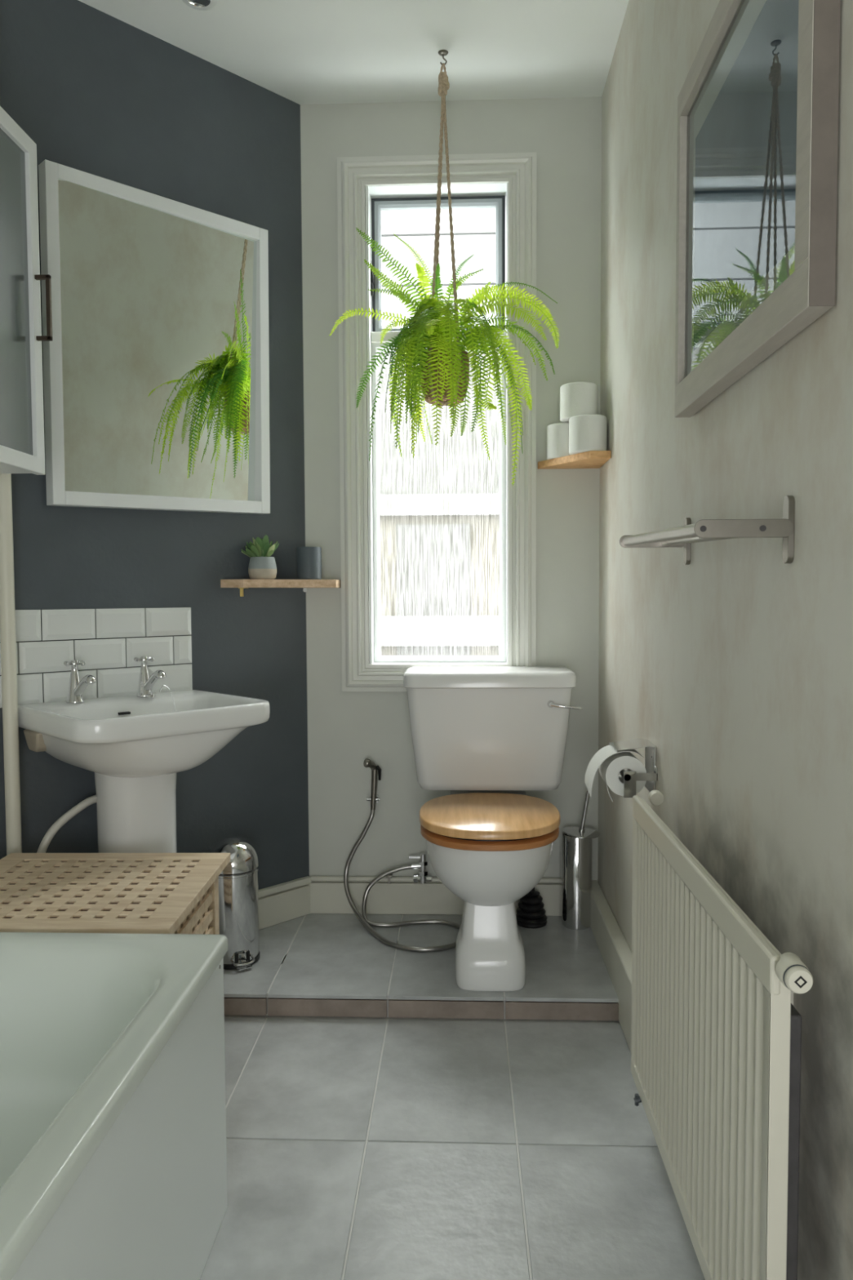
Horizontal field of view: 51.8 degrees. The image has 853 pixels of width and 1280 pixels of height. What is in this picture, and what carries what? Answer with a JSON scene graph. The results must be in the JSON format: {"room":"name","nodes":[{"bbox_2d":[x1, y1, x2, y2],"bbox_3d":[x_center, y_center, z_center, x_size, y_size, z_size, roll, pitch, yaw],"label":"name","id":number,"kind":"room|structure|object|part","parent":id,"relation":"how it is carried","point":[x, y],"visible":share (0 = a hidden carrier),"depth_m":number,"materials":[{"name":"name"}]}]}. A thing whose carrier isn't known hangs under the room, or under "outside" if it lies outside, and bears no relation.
{"room":"bathroom","nodes":[
{"label":"bathroom","id":0,"kind":"room"},
{"bbox_2d":[0,0,309,889],"bbox_3d":[-0.827,-0.350,2.545,1.080,2.888,0.120,-3,4,-44],"label":"wall","id":1,"kind":"structure","parent":0,"point":[97,93],"depth_m":2.58,"materials":[{"name":"grey paint"}]},
{"bbox_2d":[0,607,192,709],"bbox_3d":[-0.895,0.040,2.405,0.558,0.252,0.012,-3,4,-44],"label":"tile backsplash","id":2,"kind":"structure","parent":1,"relation":"attached to","point":[108,641],"depth_m":2.40,"materials":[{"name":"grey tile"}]},
{"bbox_2d":[38,159,270,514],"bbox_3d":[-0.735,-0.798,2.479,0.060,0.875,0.676,3,4,44],"label":"wall mirror","id":3,"kind":"object","parent":1,"relation":"attached to","point":[156,362],"visible":0.98,"depth_m":2.44,"materials":[{"name":"white wood"}]},
{"bbox_3d":[-0.733,-1.207,2.452,0.043,0.053,0.609,3,4,44],"label":"frame rail","id":4,"kind":"part","parent":3,"relation":"part of","materials":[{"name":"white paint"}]},
{"bbox_3d":[-0.736,-0.389,2.505,0.043,0.053,0.609,3,4,44],"label":"frame rail","id":5,"kind":"part","parent":3,"relation":"part of","materials":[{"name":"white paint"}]},
{"bbox_2d":[220,579,340,596],"bbox_3d":[-0.453,-0.164,2.774,0.403,0.052,0.148,-2,3,-26],"label":"corner shelf","id":6,"kind":"object","parent":1,"relation":"attached to","point":[242,584],"visible":1,"depth_m":2.69,"materials":[{"name":"brown wood"}]},
{"bbox_2d":[240,534,279,579],"bbox_3d":[-0.521,-0.254,2.711,0.114,0.136,0.129,-2,3,-27],"label":"succulent plant","id":7,"kind":"object","parent":6,"relation":"on","point":[261,566],"visible":1,"depth_m":2.68,"materials":[{"name":"green plant"}]},
{"bbox_3d":[-0.505,-0.203,2.711,0.087,0.032,0.087,0,3,2],"label":"pot","id":8,"kind":"part","parent":7,"relation":"part of","materials":[{"name":"ceramic"}]},
{"bbox_2d":[296,546,321,579],"bbox_3d":[-0.374,-0.243,2.798,0.079,0.103,0.079,0,3,2],"label":"cup","id":9,"kind":"object","parent":6,"relation":"on","point":[308,559],"visible":0.9,"depth_m":2.76,"materials":[{"name":"grey ceramic"}]},
{"bbox_2d":[257,875,311,929],"bbox_3d":[-0.737,0.868,2.589,0.976,0.126,0.022,-3,4,-44],"label":"baseboard","id":10,"kind":"structure","parent":1,"relation":"attached to","point":[289,900],"depth_m":2.85,"materials":[{"name":"beige paint"}]},
{"bbox_2d":[78,0,628,104],"bbox_3d":[-0.352,-1.656,0.743,1.887,0.100,4.364,0,3,2],"label":"ceiling","id":11,"kind":"structure","parent":0,"point":[301,51],"depth_m":2.49,"materials":[{"name":"white paint"}]},
{"bbox_2d":[182,0,217,9],"bbox_3d":[-0.597,-1.680,2.303,0.096,0.006,0.096,0,3,2],"label":"recessed light","id":12,"kind":"object","parent":11,"relation":"in","point":[196,4],"visible":1,"depth_m":2.32,"materials":[{"name":"silver metal"}]},
{"bbox_2d":[428,48,461,406],"bbox_3d":[0.055,-1.196,2.569,0.099,1.008,0.145,0,3,2],"label":"hanger","id":13,"kind":"object","parent":11,"relation":"hanging from","point":[443,83],"visible":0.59,"depth_m":2.54,"materials":[{"name":"fabric"}]},
{"bbox_2d":[328,227,559,485],"bbox_3d":[0.039,-0.822,2.450,0.669,0.784,0.422,0,3,5],"label":"hanging fern","id":14,"kind":"object","parent":13,"relation":"hanging from","point":[428,322],"visible":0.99,"depth_m":2.48,"materials":[{"name":"plant"}]},
{"bbox_2d":[420,348,469,405],"bbox_3d":[0.053,-0.770,2.589,0.148,0.138,0.148,0,3,2],"label":"pot","id":15,"kind":"object","parent":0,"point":[427,397],"depth_m":2.54,"materials":[{"name":"wicker"}]},
{"bbox_2d":[300,96,601,880],"bbox_3d":[0.054,-0.373,2.929,1.297,2.888,0.140,0,3,2],"label":"wall","id":16,"kind":"structure","parent":0,"point":[345,729],"depth_m":2.85,"materials":[{"name":"grey paint"}]},
{"bbox_2d":[386,873,392,883],"bbox_3d":[-0.123,0.789,2.910,0.022,0.026,0.029,0,3,2],"label":"clip","id":17,"kind":"object","parent":16,"relation":"attached to","point":[389,875],"visible":0.68,"depth_m":2.90,"materials":[{"name":"metal"}]},
{"bbox_2d":[343,758,461,952],"bbox_3d":[-0.053,0.653,2.778,0.271,0.529,0.419,-2,3,-34],"label":"bidet sprayer","id":18,"kind":"object","parent":16,"relation":"attached to","point":[423,877],"visible":0.94,"depth_m":2.86,"materials":[{"name":"metal"}]},
{"bbox_2d":[306,881,561,915],"bbox_3d":[0.067,0.858,2.914,0.937,0.106,0.016,0,3,2],"label":"baseboard","id":19,"kind":"structure","parent":16,"relation":"attached to","point":[326,897],"depth_m":2.91,"materials":[{"name":"beige paint"}]},
{"bbox_2d":[311,875,561,883],"bbox_3d":[0.065,0.792,2.902,0.895,0.017,0.017,0,3,2],"label":"pipe","id":20,"kind":"object","parent":19,"relation":"on","point":[313,878],"visible":0.34,"depth_m":2.90,"materials":[{"name":"beige paint"}]},
{"bbox_2d":[337,151,536,691],"bbox_3d":[0.038,-0.688,2.899,0.633,1.708,0.170,0,3,2],"label":"window","id":21,"kind":"structure","parent":16,"relation":"in","point":[506,182],"depth_m":2.84,"materials":[{"name":"white paint"}]},
{"bbox_3d":[0.043,-0.452,2.929,0.441,1.054,0.044,0,3,2],"label":"fixed frame","id":22,"kind":"part","parent":21,"relation":"part of","materials":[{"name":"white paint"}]},
{"bbox_2d":[537,450,611,469],"bbox_3d":[0.453,-0.557,2.724,0.199,0.022,0.218,0,3,2],"label":"corner shelf","id":23,"kind":"object","parent":16,"relation":"attached to","point":[591,459],"visible":1,"depth_m":2.71,"materials":[{"name":"orange wood"}]},
{"bbox_2d":[546,422,569,459],"bbox_3d":[0.431,-0.624,2.777,0.100,0.106,0.100,0,3,2],"label":"toilet roll","id":24,"kind":"object","parent":23,"relation":"on","point":[557,433],"visible":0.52,"depth_m":2.73,"materials":[{"name":"white paper"}]},
{"bbox_2d":[568,413,607,454],"bbox_3d":[0.490,-0.620,2.668,0.113,0.108,0.113,0,3,2],"label":"toilet roll","id":25,"kind":"object","parent":23,"relation":"on","point":[587,433],"visible":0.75,"depth_m":2.62,"materials":[{"name":"white paper"}]},
{"bbox_2d":[560,382,597,422],"bbox_3d":[0.468,-0.728,2.702,0.113,0.104,0.113,0,3,2],"label":"toilet roll","id":26,"kind":"object","parent":25,"relation":"on","point":[576,398],"visible":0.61,"depth_m":2.65,"materials":[{"name":"white paper"}]},
{"bbox_2d":[200,913,705,1279],"bbox_3d":[-0.351,1.100,0.824,1.867,0.162,4.244,0,3,2],"label":"floor","id":27,"kind":"structure","parent":0,"point":[388,1118],"depth_m":1.87,"materials":[{"name":"grey tile"}]},
{"bbox_2d":[0,473,22,855],"bbox_3d":[-1.038,-0.328,2.159,0.038,2.690,0.035,0,3,2],"label":"vertical pipe","id":28,"kind":"object","parent":27,"relation":"on","point":[7,614],"visible":0.55,"depth_m":2.17,"materials":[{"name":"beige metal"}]},
{"bbox_2d":[0,932,227,1279],"bbox_3d":[-0.778,0.831,0.773,0.773,0.507,1.716,0,3,2],"label":"bath","id":29,"kind":"object","parent":27,"relation":"on","point":[113,1153],"visible":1,"depth_m":1.37,"materials":[{"name":"white ceramic"}]},
{"bbox_2d":[0,853,230,934],"bbox_3d":[-0.738,0.776,1.888,0.543,0.505,0.494,0,3,2],"label":"laundry hamper","id":30,"kind":"object","parent":27,"relation":"on","point":[131,893],"visible":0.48,"depth_m":1.87,"materials":[{"name":"brown wood"}]},
{"bbox_3d":[-0.513,0.775,2.082,0.039,0.485,0.039,0,3,2],"label":"corner post","id":31,"kind":"part","parent":30,"relation":"part of","materials":[{"name":"brown wood"}]},
{"bbox_2d":[17,655,270,853],"bbox_3d":[-0.721,0.498,2.292,0.522,0.894,0.437,-3,4,-44],"label":"basin","id":32,"kind":"object","parent":27,"relation":"on","point":[135,746],"visible":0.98,"depth_m":2.23,"materials":[{"name":"white glazed ceramic"},{"name":"polished chrome"}]},
{"bbox_2d":[36,795,96,853],"bbox_3d":[-0.916,0.625,2.318,0.028,0.638,0.240,3,4,44],"label":"supply hose","id":33,"kind":"object","parent":32,"relation":"attached to","point":[46,839],"visible":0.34,"depth_m":2.27,"materials":[{"name":"white plastic"}]},
{"bbox_2d":[63,659,96,702],"bbox_3d":[-0.901,0.108,2.290,0.110,0.112,0.096,0,3,2],"label":"tap","id":34,"kind":"object","parent":32,"relation":"on","point":[77,687],"depth_m":2.29,"materials":[{"name":"silver metal"}]},
{"bbox_3d":[-0.722,0.252,2.280,0.521,0.176,0.437,-3,4,-44],"label":"basin bowl","id":35,"kind":"part","parent":32,"relation":"part of","materials":[{"name":"white ceramic"}]},
{"bbox_2d":[133,655,165,697],"bbox_3d":[-0.761,0.101,2.425,0.110,0.112,0.096,0,3,2],"label":"tap","id":36,"kind":"object","parent":32,"relation":"on","point":[146,682],"depth_m":2.43,"materials":[{"name":"silver metal"}]},
{"bbox_3d":[-0.708,0.184,2.406,0.039,0.118,0.062,-1,3,-22],"label":"plug chain","id":37,"kind":"part","parent":32,"relation":"part of","materials":[{"name":"silver metal"}]},
{"bbox_2d":[209,836,259,971],"bbox_3d":[-0.561,0.752,2.544,0.147,0.360,0.165,0,3,2],"label":"pedal bin","id":38,"kind":"object","parent":27,"relation":"on","point":[238,895],"visible":0.75,"depth_m":2.49,"materials":[{"name":"silver metal"}]},
{"bbox_3d":[-0.562,0.615,2.546,0.147,0.086,0.147,0,3,2],"label":"dome lid","id":39,"kind":"part","parent":38,"relation":"part of","materials":[{"name":"silver metal"}]},
{"bbox_2d":[403,666,582,991],"bbox_3d":[0.193,0.514,2.566,0.536,0.826,0.635,0,3,2],"label":"toilet","id":40,"kind":"object","parent":27,"relation":"on","point":[488,736],"visible":1,"depth_m":2.63,"materials":[{"name":"white glazed ceramic"},{"name":"oak veneer"},{"name":"chrome"}]},
{"bbox_2d":[449,790,526,795],"bbox_3d":[0.195,0.553,2.781,0.240,0.131,0.210,0,3,2],"label":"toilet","id":41,"kind":"object","parent":40,"relation":"attached to","point":[452,792],"depth_m":2.81,"materials":[{"name":"white ceramic"}]},
{"bbox_3d":[0.176,0.524,2.472,0.386,0.020,0.425,0,3,2],"label":"seat","id":42,"kind":"part","parent":40,"relation":"part of","materials":[{"name":"brown wood"}]},
{"bbox_3d":[0.194,0.116,2.747,0.524,0.048,0.229,0,3,2],"label":"cistern lid","id":43,"kind":"part","parent":40,"relation":"part of","materials":[{"name":"white ceramic"}]},
{"bbox_3d":[0.178,0.629,2.504,0.360,0.192,0.456,0,3,2],"label":"bowl","id":44,"kind":"part","parent":40,"relation":"part of","materials":[{"name":"white ceramic"}]},
{"bbox_3d":[0.176,0.490,2.471,0.392,0.023,0.445,0,3,2],"label":"lid","id":45,"kind":"part","parent":40,"relation":"part of","materials":[{"name":"brown wood"}]},
{"bbox_3d":[0.411,0.195,2.624,0.103,0.026,0.024,1,3,15],"label":"flush lever","id":46,"kind":"part","parent":40,"relation":"part of","materials":[{"name":"silver metal"}]},
{"bbox_2d":[515,887,546,928],"bbox_3d":[0.337,0.761,2.831,0.104,0.305,0.104,0,3,2],"label":"plunger","id":47,"kind":"object","parent":27,"relation":"on","point":[531,912],"visible":0.77,"depth_m":2.80,"materials":[{"name":"black rubber"}]},
{"bbox_2d":[561,790,599,929],"bbox_3d":[0.491,0.696,2.802,0.119,0.437,0.116,0,3,2],"label":"toilet brush","id":48,"kind":"object","parent":27,"relation":"on","point":[576,841],"visible":0.99,"depth_m":2.77,"materials":[{"name":"silver metal"}]},
{"bbox_3d":[0.492,0.612,2.797,0.116,0.015,0.116,0,3,2],"label":"lid","id":49,"kind":"part","parent":48,"relation":"part of","materials":[{"name":"silver metal"}]},
{"bbox_3d":[0.502,0.546,2.794,0.038,0.138,0.020,0,3,2],"label":"handle","id":50,"kind":"part","parent":48,"relation":"part of","materials":[{"name":"silver metal"}]},
{"bbox_2d":[597,0,852,1279],"bbox_3d":[0.537,-0.266,0.779,0.120,2.888,4.124,0,3,2],"label":"wall","id":51,"kind":"structure","parent":0,"point":[735,661],"depth_m":1.42,"materials":[{"name":"grey paint"}]},
{"bbox_2d":[590,880,631,1052],"bbox_3d":[0.493,0.947,1.569,0.039,0.176,2.674,0,3,2],"label":"baseboard","id":52,"kind":"structure","parent":51,"relation":"attached to","point":[615,952],"depth_m":2.40,"materials":[{"name":"beige paint"}]},
{"bbox_2d":[608,737,657,797],"bbox_3d":[0.485,0.299,2.066,0.091,0.119,0.119,0,3,2],"label":"toilet roll holder","id":53,"kind":"object","parent":51,"relation":"attached to","point":[630,778],"visible":0.91,"depth_m":2.02,"materials":[{"name":"silver metal"}]},
{"bbox_2d":[584,744,646,801],"bbox_3d":[0.445,0.314,2.073,0.128,0.123,0.104,0,3,2],"label":"toilet roll","id":54,"kind":"object","parent":53,"relation":"on","point":[610,762],"visible":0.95,"depth_m":2.02,"materials":[{"name":"white paper"}]},
{"bbox_3d":[0.491,0.324,2.054,0.077,0.070,0.094,0,3,2],"label":"arm","id":55,"kind":"part","parent":53,"relation":"part of","materials":[{"name":"silver metal"}]},
{"bbox_3d":[0.527,0.299,2.069,0.006,0.117,0.100,0,3,2],"label":"wall plate","id":56,"kind":"part","parent":53,"relation":"part of","materials":[{"name":"silver metal"}]},
{"bbox_2d":[619,495,795,564],"bbox_3d":[0.438,-0.171,1.457,0.134,0.109,0.565,0,3,2],"label":"towel rail","id":57,"kind":"object","parent":51,"relation":"attached to","point":[704,530],"visible":1,"depth_m":1.18,"materials":[{"name":"metal"}]},
{"bbox_3d":[0.447,-0.195,1.736,0.132,0.025,0.004,0,3,2],"label":"arm","id":58,"kind":"part","parent":57,"relation":"part of","materials":[{"name":"metal"}]},
{"bbox_3d":[0.384,-0.172,1.460,0.019,0.036,0.556,0,3,2],"label":"rail","id":59,"kind":"part","parent":57,"relation":"part of","materials":[{"name":"metal"}]},
{"bbox_3d":[0.511,-0.194,1.722,0.008,0.092,0.023,0,3,2],"label":"wall plate","id":60,"kind":"part","parent":57,"relation":"part of","materials":[{"name":"metal"}]},
{"bbox_3d":[0.459,-0.172,1.457,0.019,0.036,0.556,0,3,2],"label":"rail","id":61,"kind":"part","parent":57,"relation":"part of","materials":[{"name":"metal"}]},
{"bbox_3d":[0.425,-0.150,1.179,0.132,0.025,0.004,0,3,2],"label":"arm","id":62,"kind":"part","parent":57,"relation":"part of","materials":[{"name":"metal"}]},
{"bbox_3d":[0.490,-0.149,1.190,0.008,0.092,0.023,0,3,2],"label":"wall plate","id":63,"kind":"part","parent":57,"relation":"part of","materials":[{"name":"metal"}]},
{"bbox_2d":[631,790,813,1279],"bbox_3d":[0.460,0.647,1.437,0.101,0.616,0.900,0,3,1],"label":"radiator","id":64,"kind":"object","parent":51,"relation":"attached to","point":[716,1026],"visible":1,"depth_m":1.25,"materials":[{"name":"beige metal"}]},
{"bbox_3d":[0.445,0.626,1.854,0.023,0.580,0.002,0,3,2],"label":"panel","id":65,"kind":"part","parent":64,"relation":"part of","materials":[{"name":"beige metal"}]},
{"bbox_3d":[0.424,0.923,1.458,0.013,0.037,0.826,0,3,2],"label":"rail","id":66,"kind":"part","parent":64,"relation":"part of","materials":[{"name":"white metal"}]},
{"bbox_3d":[0.422,0.369,1.430,0.013,0.047,0.826,0,3,2],"label":"rail","id":67,"kind":"part","parent":64,"relation":"part of","materials":[{"name":"white metal"}]},
{"bbox_3d":[0.434,0.643,1.445,0.005,0.584,0.818,0,3,2],"label":"panel","id":68,"kind":"part","parent":64,"relation":"part of","materials":[{"name":"white metal"}]},
{"bbox_3d":[0.413,0.668,1.034,0.023,0.580,0.002,0,3,2],"label":"panel","id":69,"kind":"part","parent":64,"relation":"part of","materials":[{"name":"white metal"}]},
{"bbox_3d":[0.451,0.676,1.445,0.016,0.511,0.802,0,3,2],"label":"panel","id":70,"kind":"part","parent":64,"relation":"part of","materials":[{"name":"white metal"}]},
{"bbox_2d":[675,0,840,417],"bbox_3d":[0.481,-0.714,1.357,0.031,0.602,0.658,0,3,2],"label":"wall mirror","id":71,"kind":"object","parent":51,"relation":"attached to","point":[757,99],"visible":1,"depth_m":1.29,"materials":[{"name":"silver wood"}]},
{"bbox_3d":[0.479,-0.992,1.343,0.031,0.046,0.656,0,3,2],"label":"frame rail","id":72,"kind":"part","parent":71,"relation":"part of","materials":[{"name":"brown wood"}]},
{"bbox_2d":[693,0,799,351],"bbox_3d":[0.484,-0.713,1.369,0.001,0.383,0.498,0,3,2],"label":"mirror glass","id":73,"kind":"object","parent":71,"relation":"attached to","point":[745,138],"depth_m":1.32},
{"bbox_3d":[0.482,-0.443,1.371,0.031,0.058,0.656,0,3,2],"label":"frame rail","id":74,"kind":"part","parent":71,"relation":"part of","materials":[{"name":"brown wood"}]},
{"bbox_3d":[-1.242,-0.243,0.488,0.120,2.888,3.400,0,3,2],"label":"wall","id":75,"kind":"structure","parent":0,"visible":0},
{"bbox_2d":[0,106,52,475],"bbox_3d":[-0.973,-0.698,1.670,0.327,0.702,0.468,0,3,2],"label":"upper cabinet","id":76,"kind":"object","parent":75,"relation":"attached to","point":[22,447],"visible":1,"depth_m":1.83,"materials":[{"name":"white wood"}]},
{"bbox_3d":[-0.853,-0.698,1.666,0.004,0.642,0.408,0,3,2],"label":"frosted pane","id":77,"kind":"part","parent":76,"relation":"part of","materials":[{"name":"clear glass"}]},
{"bbox_3d":[-0.817,-0.709,1.876,0.032,0.137,0.009,0,3,2],"label":"handle","id":78,"kind":"part","parent":76,"relation":"part of","materials":[{"name":"brown metal"}]},
{"label":"outside","id":79,"kind":"structure","parent":0,"visible":0},
{"bbox_2d":[378,207,499,656],"bbox_3d":[0.244,0.334,6.120,10.000,6.950,0.400,0,3,2],"label":"window","id":80,"kind":"structure","parent":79,"point":[439,507],"depth_m":5.94,"materials":[{"name":"glass"}]},
{"bbox_3d":[0.056,1.513,6.080,0.500,4.600,0.015,0,3,2],"label":"grey door","id":81,"kind":"part","parent":80,"relation":"part of","materials":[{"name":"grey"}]}
]}

